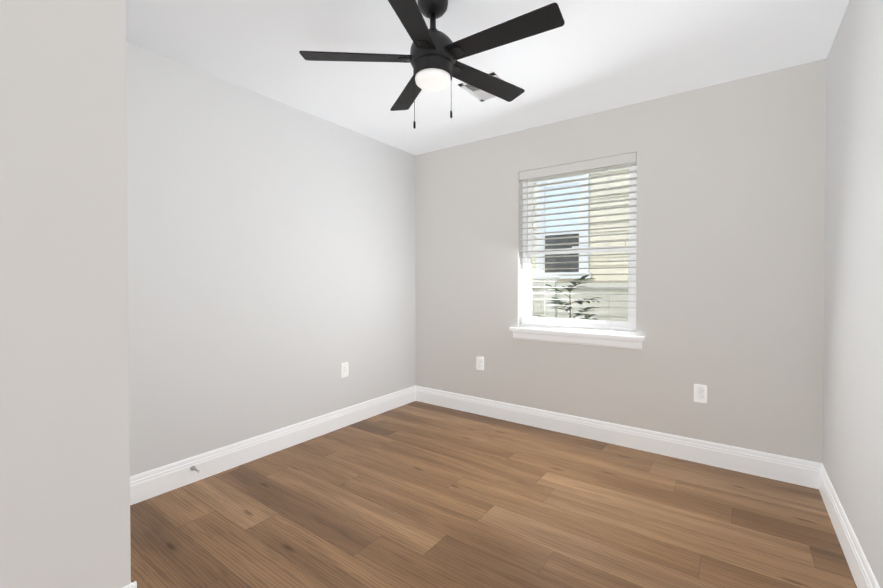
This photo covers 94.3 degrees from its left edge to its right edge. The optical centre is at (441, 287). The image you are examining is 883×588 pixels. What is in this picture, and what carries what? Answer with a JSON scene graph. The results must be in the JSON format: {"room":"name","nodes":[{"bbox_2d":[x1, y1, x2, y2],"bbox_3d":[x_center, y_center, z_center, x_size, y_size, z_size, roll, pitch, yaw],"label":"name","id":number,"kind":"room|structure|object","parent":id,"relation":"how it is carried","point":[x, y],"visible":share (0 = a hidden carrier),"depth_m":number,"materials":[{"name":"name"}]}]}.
{"room":"empty bedroom","nodes":[
{"label":"empty bedroom","id":0,"kind":"room"},
{"bbox_2d":[0,0,130,587],"bbox_3d":[-1.718,-0.057,1.277,0.928,2.440,0.950,0,1,36],"label":"wall","id":1,"kind":"structure","parent":0,"point":[64,440],"depth_m":1.26,"materials":[{"name":"grey paint"}]},
{"bbox_2d":[123,581,136,587],"bbox_3d":[-1.323,1.093,1.032,0.015,0.147,0.935,0,1,36],"label":"baseboard","id":2,"kind":"structure","parent":1,"relation":"attached to","point":[133,585],"depth_m":1.40,"materials":[{"name":"white wood"}]},
{"bbox_2d":[126,42,414,476],"bbox_3d":[-1.421,-0.072,2.606,0.150,2.440,3.750,0,1,36],"label":"wall","id":3,"kind":"structure","parent":0,"point":[271,265],"depth_m":2.70,"materials":[{"name":"white paint"}]},
{"bbox_2d":[130,386,414,504],"bbox_3d":[-1.040,1.070,3.003,0.015,0.147,2.620,0,1,36],"label":"baseboard","id":4,"kind":"structure","parent":3,"relation":"attached to","point":[146,485],"depth_m":2.70,"materials":[{"name":"white wood"}]},
{"bbox_2d":[190,466,199,472],"bbox_3d":[-1.430,1.065,2.384,0.081,0.028,0.028,0,1,36],"label":"door stop","id":5,"kind":"object","parent":4,"relation":"attached to","point":[192,468],"visible":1,"depth_m":2.39,"materials":[{"name":"silver metal"}]},
{"bbox_2d":[341,362,347,376],"bbox_3d":[-0.790,0.677,3.350,0.008,0.114,0.070,0,1,36],"label":"electrical outlet","id":6,"kind":"object","parent":3,"relation":"attached to","point":[344,369],"visible":1,"depth_m":3.34,"materials":[{"name":"white plastic"}]},
{"bbox_2d":[126,0,849,154],"bbox_3d":[-0.102,-1.357,1.727,3.300,0.150,3.900,0,1,36],"label":"ceiling","id":7,"kind":"structure","parent":0,"point":[590,57],"depth_m":2.24,"materials":[{"name":"white paint"}]},
{"bbox_2d":[299,0,564,128],"bbox_3d":[-0.006,-0.997,1.826,1.089,0.573,1.125,0,1,36],"label":"ceiling fan","id":8,"kind":"object","parent":7,"relation":"hanging from","point":[434,56],"visible":1,"depth_m":1.77,"materials":[{"name":"black metal"}]},
{"bbox_2d":[458,72,501,101],"bbox_3d":[0.297,-1.286,2.655,0.260,0.014,0.300,0,1,36],"label":"ceiling vent","id":9,"kind":"object","parent":7,"relation":"in","point":[480,95],"visible":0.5,"depth_m":2.70,"materials":[{"name":"white"}]},
{"bbox_2d":[130,401,856,587],"bbox_3d":[-0.102,1.208,1.757,3.300,0.100,3.900,0,1,36],"label":"floor","id":10,"kind":"structure","parent":0,"point":[416,494],"depth_m":2.03,"materials":[{"name":"brown wood"}]},
{"bbox_2d":[415,58,826,462],"bbox_3d":[0.998,-0.080,3.260,3.300,2.440,0.150,0,1,36],"label":"wall","id":11,"kind":"structure","parent":0,"point":[730,226],"depth_m":2.74,"materials":[{"name":"white paint"}]},
{"bbox_2d":[477,357,483,369],"bbox_3d":[0.343,0.681,3.646,0.070,0.114,0.008,0,1,36],"label":"electrical outlet","id":12,"kind":"object","parent":11,"relation":"attached to","point":[480,363],"visible":1,"depth_m":3.64,"materials":[{"name":"white plastic"}]},
{"bbox_2d":[510,327,644,349],"bbox_3d":[1.023,0.388,3.185,1.029,0.094,0.128,0,1,36],"label":"window sill","id":13,"kind":"structure","parent":11,"relation":"attached to","point":[629,341],"depth_m":3.11,"materials":[{"name":"white wood"}]},
{"bbox_2d":[523,163,636,330],"bbox_3d":[1.078,-0.310,3.252,0.905,1.300,0.066,0,1,36],"label":"window","id":14,"kind":"structure","parent":11,"relation":"in","point":[576,322],"depth_m":3.22,"materials":[{"name":"white plastic"}]},
{"bbox_2d":[519,152,636,333],"bbox_3d":[1.032,-0.311,3.188,0.897,1.292,0.078,0,1,36],"label":"window blind","id":15,"kind":"object","parent":14,"relation":"attached to","point":[622,160],"visible":0.81,"depth_m":3.15,"materials":[{"name":"white plastic"}]},
{"bbox_2d":[415,386,814,487],"bbox_3d":[0.938,1.067,3.216,2.970,0.147,0.015,0,1,36],"label":"baseboard","id":16,"kind":"structure","parent":11,"relation":"attached to","point":[801,472],"depth_m":2.87,"materials":[{"name":"white wood"}]},
{"bbox_2d":[694,384,706,402],"bbox_3d":[1.689,0.695,2.671,0.070,0.114,0.008,0,1,36],"label":"electrical outlet","id":17,"kind":"object","parent":11,"relation":"attached to","point":[700,393],"visible":1,"depth_m":2.67,"materials":[{"name":"white plastic"}]},
{"bbox_2d":[822,0,882,587],"bbox_3d":[1.129,-0.051,0.757,0.150,2.440,3.750,0,1,36],"label":"wall","id":18,"kind":"structure","parent":0,"point":[852,453],"depth_m":1.69,"materials":[{"name":"white paint"}]},
{"bbox_2d":[815,462,879,587],"bbox_3d":[1.106,1.095,0.880,0.015,0.147,3.600,0,1,36],"label":"baseboard","id":19,"kind":"structure","parent":18,"relation":"attached to","point":[861,571],"depth_m":1.77,"materials":[{"name":"white wood"}]},
{"label":"outside","id":20,"kind":"structure","parent":0,"visible":0},
{"bbox_3d":[1.703,1.714,4.253,11.000,0.070,2.250,0,1,36],"label":"ground","id":21,"kind":"structure","parent":20,"visible":0},
{"bbox_2d":[537,275,602,319],"bbox_3d":[1.353,0.779,4.298,0.841,1.801,0.648,0,1,36],"label":"plant","id":22,"kind":"object","parent":21,"relation":"on","point":[579,301],"depth_m":4.28,"materials":[{"name":"green plant"}]},
{"bbox_2d":[532,278,627,320],"bbox_3d":[1.824,0.782,4.580,3.720,1.785,0.120,0,1,36],"label":"fence","id":23,"kind":"object","parent":21,"relation":"on","point":[549,296],"depth_m":4.71,"materials":[{"name":"white"}]},
{"bbox_2d":[532,168,629,320],"bbox_3d":[2.287,-1.116,5.025,11.000,5.683,0.260,0,1,36],"label":"house","id":24,"kind":"structure","parent":21,"relation":"on","point":[592,239],"depth_m":5.24,"materials":[{"name":"beige"}]}
]}

